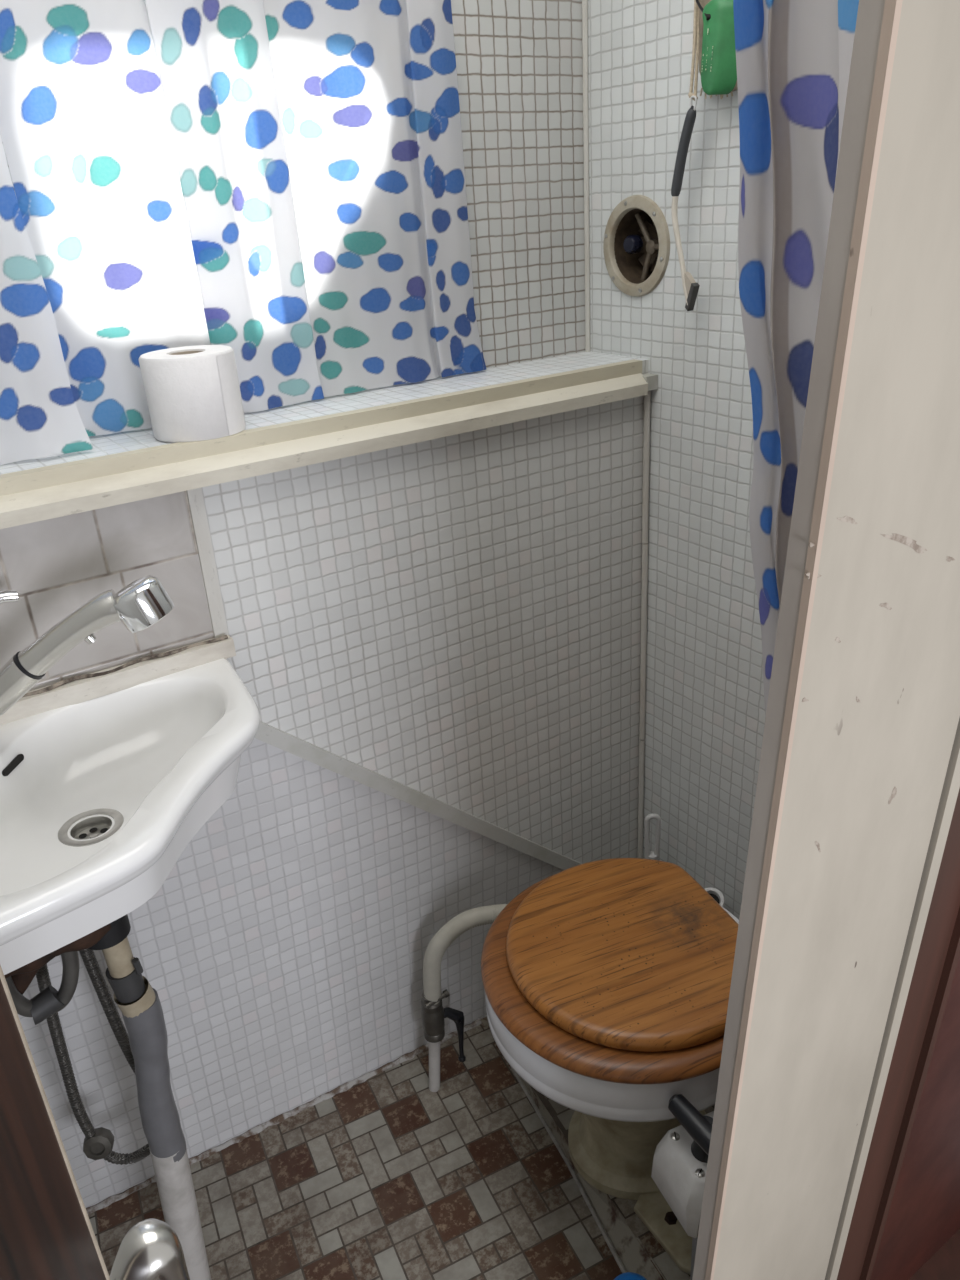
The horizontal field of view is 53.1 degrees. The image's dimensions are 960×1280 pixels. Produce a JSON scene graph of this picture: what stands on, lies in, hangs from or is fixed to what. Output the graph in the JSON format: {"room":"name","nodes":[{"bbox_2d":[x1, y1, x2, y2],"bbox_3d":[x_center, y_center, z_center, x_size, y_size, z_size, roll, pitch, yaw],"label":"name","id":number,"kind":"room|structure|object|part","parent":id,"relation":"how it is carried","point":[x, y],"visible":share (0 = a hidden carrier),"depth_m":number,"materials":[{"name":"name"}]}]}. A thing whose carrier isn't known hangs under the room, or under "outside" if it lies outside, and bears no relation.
{"room":"bathroom","nodes":[
{"label":"bathroom","id":0,"kind":"room"},
{"bbox_2d":[0,0,584,376],"bbox_3d":[-0.322,-0.679,1.123,1.120,0.801,0.040,-19,29,-29],"label":"wall","id":1,"kind":"structure","parent":0,"point":[519,64],"depth_m":1.38,"materials":[{"name":"tile"}]},
{"bbox_2d":[582,0,589,351],"bbox_3d":[0.151,-0.827,1.377,0.007,0.801,0.007,13,29,31],"label":"trim","id":2,"kind":"structure","parent":1,"relation":"attached to","point":[584,2],"depth_m":1.43,"materials":[{"name":"paint"}]},
{"bbox_2d":[0,351,647,1207],"bbox_3d":[-0.216,0.232,1.464,1.120,1.149,0.140,-19,29,-29],"label":"wall","id":3,"kind":"structure","parent":0,"point":[455,620],"depth_m":1.41,"materials":[{"name":"tile"}]},
{"bbox_2d":[0,635,235,724],"bbox_3d":[-0.481,0.064,1.095,0.415,0.023,0.022,-19,29,-29],"label":"trim","id":4,"kind":"structure","parent":3,"relation":"attached to","point":[82,690],"depth_m":1.12,"materials":[{"name":"paint"}]},
{"bbox_2d":[23,635,227,696],"bbox_3d":[-0.483,0.053,1.088,0.411,0.008,0.011,-19,29,-29],"label":"trim","id":5,"kind":"structure","parent":3,"relation":"attached to","point":[224,637],"depth_m":1.12,"materials":[{"name":"grey plastic"}]},
{"bbox_2d":[0,658,259,994],"bbox_3d":[-0.371,0.252,1.024,0.389,0.275,0.376,-19,29,-29],"label":"basin","id":6,"kind":"object","parent":3,"relation":"attached to","point":[101,798],"visible":0.99,"depth_m":1.01,"materials":[{"name":"white ceramic"}]},
{"bbox_2d":[5,951,78,1024],"bbox_3d":[-0.473,0.335,1.017,0.084,0.166,0.030,-22,30,-34],"label":"hose","id":7,"kind":"object","parent":6,"relation":"hanging from","point":[50,1001],"visible":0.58,"depth_m":1.03,"materials":[{"name":"grey plastic"}]},
{"bbox_2d":[0,575,173,715],"bbox_3d":[-0.449,0.024,0.993,0.283,0.173,0.087,-7,25,-7],"label":"tap","id":8,"kind":"object","parent":6,"relation":"on","point":[142,603],"visible":1,"depth_m":0.95,"materials":[{"name":"silver metal"}]},
{"bbox_3d":[-0.522,-0.022,0.970,0.110,0.032,0.019,-22,30,-34],"label":"lever","id":9,"kind":"part","parent":8,"relation":"part of","materials":[{"name":"silver metal"}]},
{"bbox_3d":[-0.410,-0.006,0.962,0.106,0.080,0.036,-9,25,-11],"label":"spray handle","id":10,"kind":"part","parent":8,"relation":"part of","materials":[{"name":"silver metal"}]},
{"bbox_2d":[36,964,149,1164],"bbox_3d":[-0.482,0.503,1.198,0.097,0.477,0.072,-19,29,-29],"label":"supply hose","id":11,"kind":"object","parent":6,"relation":"hanging from","point":[98,1143],"visible":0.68,"depth_m":1.25,"materials":[{"name":"metal"}]},
{"bbox_2d":[79,949,134,1072],"bbox_3d":[-0.456,0.458,1.191,0.024,0.302,0.049,6,27,20],"label":"supply hose","id":12,"kind":"object","parent":6,"relation":"hanging from","point":[88,956],"visible":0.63,"depth_m":1.18,"materials":[{"name":"metal"}]},
{"bbox_2d":[88,914,210,1279],"bbox_3d":[-0.406,0.587,1.205,0.070,0.770,0.080,-19,29,-29],"label":"pipe","id":13,"kind":"object","parent":6,"relation":"attached to","point":[139,1004],"visible":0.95,"depth_m":1.18,"materials":[{"name":"grey plastic"}]},
{"bbox_2d":[139,345,245,442],"bbox_3d":[-0.336,-0.290,1.127,0.107,0.094,0.107,-19,29,-29],"label":"toilet roll","id":14,"kind":"object","parent":3,"relation":"on","point":[193,393],"visible":1,"depth_m":1.09,"materials":[{"name":"white paper"}]},
{"bbox_2d":[186,488,227,637],"bbox_3d":[-0.328,-0.089,1.155,0.017,0.204,0.007,-19,29,-29],"label":"trim","id":15,"kind":"structure","parent":3,"relation":"attached to","point":[195,496],"depth_m":1.15,"materials":[{"name":"painted wood"}]},
{"bbox_2d":[86,1018,481,1214],"bbox_3d":[-0.331,0.803,1.616,0.764,0.015,0.019,-16,28,-25],"label":"baseboard","id":16,"kind":"structure","parent":3,"relation":"attached to","point":[346,1086],"depth_m":1.61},
{"bbox_2d":[0,359,641,495],"bbox_3d":[-0.218,-0.256,1.171,1.102,0.020,0.018,-19,29,-29],"label":"trim","id":17,"kind":"structure","parent":3,"relation":"attached to","point":[74,471],"depth_m":1.16,"materials":[{"name":"beige paint"}]},
{"bbox_2d":[0,373,647,528],"bbox_3d":[-0.211,-0.231,1.169,1.098,0.030,0.028,-19,29,-29],"label":"trim","id":18,"kind":"structure","parent":3,"relation":"attached to","point":[36,505],"depth_m":1.15,"materials":[{"name":"beige paint"}]},
{"bbox_2d":[254,721,581,869],"bbox_3d":[-0.054,0.268,1.504,0.697,0.642,0.011,-19,29,-29],"label":"trim","id":19,"kind":"structure","parent":3,"relation":"attached to","point":[266,733],"depth_m":1.44,"materials":[{"name":"white plastic"}]},
{"bbox_2d":[637,391,650,857],"bbox_3d":[0.284,0.100,1.676,0.011,1.054,0.010,-19,29,-29],"label":"trim","id":20,"kind":"structure","parent":3,"relation":"attached to","point":[647,398],"depth_m":1.60,"materials":[{"name":"paint"}]},
{"bbox_2d":[642,373,657,390],"bbox_3d":[0.251,-0.387,1.442,0.022,0.021,0.022,-19,29,-29],"label":"trim","id":21,"kind":"structure","parent":3,"relation":"attached to","point":[652,379],"depth_m":1.43,"materials":[{"name":"white plastic"}]},
{"bbox_2d":[88,1017,714,1279],"bbox_3d":[0.263,1.169,0.702,2.800,0.041,2.440,-19,29,-29],"label":"floor","id":22,"kind":"structure","parent":0,"point":[388,1176],"depth_m":1.48,"materials":[{"name":"tile"}]},
{"bbox_2d":[421,904,506,1091],"bbox_3d":[0.036,0.589,1.598,0.275,0.371,0.041,-7,25,-8],"label":"pipe","id":23,"kind":"object","parent":22,"relation":"on","point":[433,1013],"visible":0.69,"depth_m":1.55,"materials":[{"name":"white metal"}]},
{"bbox_3d":[-0.050,0.666,1.617,0.054,0.111,0.028,-10,26,-13],"label":"valve handle","id":24,"kind":"part","parent":23,"relation":"part of","materials":[{"name":"black plastic"}]},
{"bbox_2d":[510,1066,626,1273],"bbox_3d":[0.168,0.855,1.433,0.026,0.007,0.803,-12,26,-17],"label":"trim","id":25,"kind":"structure","parent":22,"relation":"on","point":[592,1210],"depth_m":1.48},
{"bbox_2d":[481,858,738,1274],"bbox_3d":[0.215,0.611,1.372,0.401,0.411,0.478,-5,25,-4],"label":"toilet","id":26,"kind":"object","parent":22,"relation":"on","point":[607,982],"visible":0.79,"depth_m":1.28,"materials":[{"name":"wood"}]},
{"bbox_3d":[0.194,0.446,1.326,0.381,0.024,0.408,-19,29,-29],"label":"seat","id":27,"kind":"part","parent":26,"relation":"part of","materials":[{"name":"brown wood"}]},
{"bbox_3d":[0.206,0.490,1.354,0.399,0.083,0.397,-19,29,-29],"label":"bowl","id":28,"kind":"part","parent":26,"relation":"part of","materials":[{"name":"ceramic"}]},
{"bbox_3d":[0.208,0.421,1.322,0.341,0.022,0.362,-19,29,-29],"label":"lid","id":29,"kind":"part","parent":26,"relation":"part of","materials":[{"name":"brown wood"}]},
{"bbox_2d":[651,1094,713,1279],"bbox_3d":[0.271,0.704,1.219,0.120,0.346,0.167,-19,29,-29],"label":"pump","id":30,"kind":"object","parent":26,"relation":"attached to","point":[680,1159],"visible":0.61,"depth_m":1.14,"materials":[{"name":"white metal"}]},
{"bbox_3d":[0.261,0.576,1.120,0.029,0.031,0.110,-19,29,-29],"label":"lever","id":31,"kind":"part","parent":30,"relation":"part of","materials":[{"name":"black plastic"}]},
{"bbox_2d":[614,1272,646,1279],"bbox_3d":[0.197,0.879,1.244,0.074,0.116,0.074,-19,29,-29],"label":"bottle","id":32,"kind":"object","parent":22,"relation":"on","point":[629,1275],"visible":1,"depth_m":1.24,"materials":[{"name":"blue plastic"}]},
{"bbox_2d":[644,813,660,859],"bbox_3d":[0.314,0.462,1.742,0.076,0.359,0.076,-19,29,-29],"label":"toilet brush","id":33,"kind":"object","parent":22,"relation":"on","point":[654,855],"visible":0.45,"depth_m":1.68,"materials":[{"name":"white plastic"}]},
{"bbox_2d":[705,888,724,906],"bbox_3d":[0.392,0.539,1.681,0.056,0.266,0.075,-1,25,6],"label":"hose tail","id":34,"kind":"object","parent":22,"relation":"on","point":[716,894],"visible":0.15,"depth_m":1.62,"materials":[{"name":"white plastic"}]},
{"bbox_2d":[692,0,884,1279],"bbox_3d":[0.189,0.150,0.634,0.020,1.958,0.122,-19,29,-29],"label":"trim","id":35,"kind":"structure","parent":22,"relation":"on","point":[870,12],"depth_m":0.52,"materials":[{"name":"white wood"}]},
{"bbox_2d":[705,0,902,1279],"bbox_3d":[0.186,0.155,0.624,0.004,1.957,0.111,-19,29,-29],"label":"trim","id":36,"kind":"structure","parent":22,"relation":"on","point":[892,8],"depth_m":0.51,"materials":[{"name":"white wood"}]},
{"bbox_2d":[588,0,765,919],"bbox_3d":[0.462,-0.151,1.246,0.001,1.950,0.990,-19,29,-29],"label":"wall","id":37,"kind":"structure","parent":0,"point":[705,715],"depth_m":1.42,"materials":[{"name":"tile"}]},
{"bbox_2d":[603,195,669,296],"bbox_3d":[0.256,-0.583,1.416,0.084,0.138,0.138,-19,29,-29],"label":"air vent","id":38,"kind":"object","parent":37,"relation":"in","point":[636,245],"visible":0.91,"depth_m":1.42,"materials":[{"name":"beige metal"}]},
{"bbox_3d":[0.226,-0.586,1.423,0.021,0.026,0.026,-22,31,-34],"label":"knob","id":39,"kind":"part","parent":38,"relation":"part of","materials":[{"name":"blue plastic"}]},
{"bbox_3d":[0.249,-0.591,1.436,0.032,0.022,0.002,7,27,21],"label":"fan blade","id":40,"kind":"part","parent":38,"relation":"part of","materials":[{"name":"beige plastic"}]},
{"bbox_3d":[0.253,-0.604,1.423,0.037,0.035,0.014,1,25,9],"label":"fan blade","id":41,"kind":"part","parent":38,"relation":"part of","materials":[{"name":"beige plastic"}]},
{"bbox_3d":[0.255,-0.574,1.437,0.037,0.035,0.014,1,25,9],"label":"fan blade","id":42,"kind":"part","parent":38,"relation":"part of","materials":[{"name":"beige plastic"}]},
{"bbox_3d":[0.265,-0.564,1.425,0.019,0.032,0.028,-19,29,-29],"label":"fan blade","id":43,"kind":"part","parent":38,"relation":"part of","materials":[{"name":"beige plastic"}]},
{"bbox_2d":[699,0,737,98],"bbox_3d":[0.276,-0.755,1.158,0.052,0.182,0.072,-19,29,-29],"label":"board","id":44,"kind":"object","parent":37,"relation":"attached to","point":[703,3],"visible":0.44,"depth_m":1.19,"materials":[{"name":"wood"}]},
{"bbox_2d":[688,0,699,100],"bbox_3d":[0.265,-0.755,1.176,0.009,0.168,0.014,-19,29,-29],"label":"hanging cord","id":45,"kind":"object","parent":44,"relation":"hanging from","point":[695,62],"visible":0.97,"depth_m":1.19,"materials":[{"name":"white plastic"}]},
{"bbox_2d":[671,95,699,310],"bbox_3d":[0.270,-0.568,1.262,0.014,0.257,0.048,-19,29,-29],"label":"squeegee","id":46,"kind":"object","parent":45,"relation":"hanging from","point":[690,287],"visible":1,"depth_m":1.26,"materials":[{"name":"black plastic"}]},
{"bbox_3d":[0.270,-0.522,1.286,0.008,0.140,0.040,-19,29,-29],"label":"stem","id":47,"kind":"part","parent":46,"relation":"part of","materials":[{"name":"beige plastic"}]},
{"bbox_3d":[0.287,-0.464,1.297,0.011,0.036,0.015,-19,29,-29],"label":"blade","id":48,"kind":"part","parent":46,"relation":"part of","materials":[{"name":"rubber"}]},
{"bbox_2d":[696,0,736,94],"bbox_3d":[0.278,-0.712,1.141,0.071,0.114,0.022,18,33,39],"label":"float","id":49,"kind":"object","parent":44,"relation":"hanging from","point":[718,61],"visible":0.89,"depth_m":1.13,"materials":[{"name":"green plastic"}]},
{"bbox_2d":[733,0,858,713],"bbox_3d":[0.213,-0.298,0.568,0.186,0.905,0.048,-19,29,-29],"label":"shower curtain","id":50,"kind":"object","parent":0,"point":[793,57],"visible":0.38,"depth_m":0.56,"materials":[{"name":"fabric"}]},
{"bbox_2d":[837,788,959,1279],"bbox_3d":[0.724,-0.037,0.967,0.904,1.963,0.159,-19,29,-29],"label":"wall","id":51,"kind":"structure","parent":0,"point":[938,956],"depth_m":0.94,"materials":[{"name":"brown wood"}]},
{"bbox_2d":[713,0,959,1279],"bbox_3d":[0.262,0.127,0.675,0.203,1.958,0.119,-19,29,-29],"label":"trim","id":52,"kind":"structure","parent":51,"relation":"attached to","point":[878,714],"depth_m":0.62,"materials":[{"name":"beige paint"}]},
{"bbox_2d":[825,718,959,1279],"bbox_3d":[0.356,0.096,0.729,0.014,1.958,0.122,-19,29,-29],"label":"trim","id":53,"kind":"structure","parent":51,"relation":"attached to","point":[951,785],"depth_m":0.83,"materials":[{"name":"beige paint"}]},
{"bbox_2d":[870,957,959,1279],"bbox_3d":[0.547,0.028,0.848,0.290,1.958,0.124,-19,29,-29],"label":"trim","id":54,"kind":"structure","parent":51,"relation":"attached to","point":[924,1211],"depth_m":1.09,"materials":[{"name":"brown wood"}]},
{"label":"wall","id":55,"kind":"structure","parent":0,"visible":0},
{"bbox_3d":[-0.304,-0.886,0.971,1.116,0.012,0.012,-19,29,-29],"label":"rail","id":56,"kind":"object","parent":55,"relation":"attached to","visible":0},
{"bbox_2d":[0,134,93,464],"bbox_3d":[-0.588,-0.471,0.889,0.301,0.655,0.037,-17,28,-26],"label":"window curtain","id":57,"kind":"object","parent":56,"relation":"hanging from","point":[40,418],"visible":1,"depth_m":1.04,"materials":[{"name":"fabric"}]},
{"bbox_2d":[0,0,485,436],"bbox_3d":[-0.255,-0.614,1.144,0.600,0.651,0.036,-19,29,-29],"label":"window curtain","id":58,"kind":"object","parent":56,"relation":"hanging from","point":[281,184],"visible":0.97,"depth_m":1.16,"materials":[{"name":"fabric"}]},
{"bbox_3d":[-0.066,-0.628,0.108,0.520,0.070,0.050,-19,29,-29],"label":"trim","id":59,"kind":"structure","parent":0,"visible":0},
{"bbox_2d":[0,965,189,1279],"bbox_3d":[-0.087,0.434,0.144,0.062,1.840,0.644,-8,25,-10],"label":"door","id":60,"kind":"structure","parent":59,"relation":"attached to","point":[47,1233],"depth_m":0.33,"materials":[{"name":"brown wood"}]},
{"bbox_3d":[-0.144,0.280,0.404,0.045,0.073,0.024,-19,29,-29],"label":"handle","id":61,"kind":"part","parent":60,"relation":"part of","materials":[{"name":"silver metal"}]}
]}

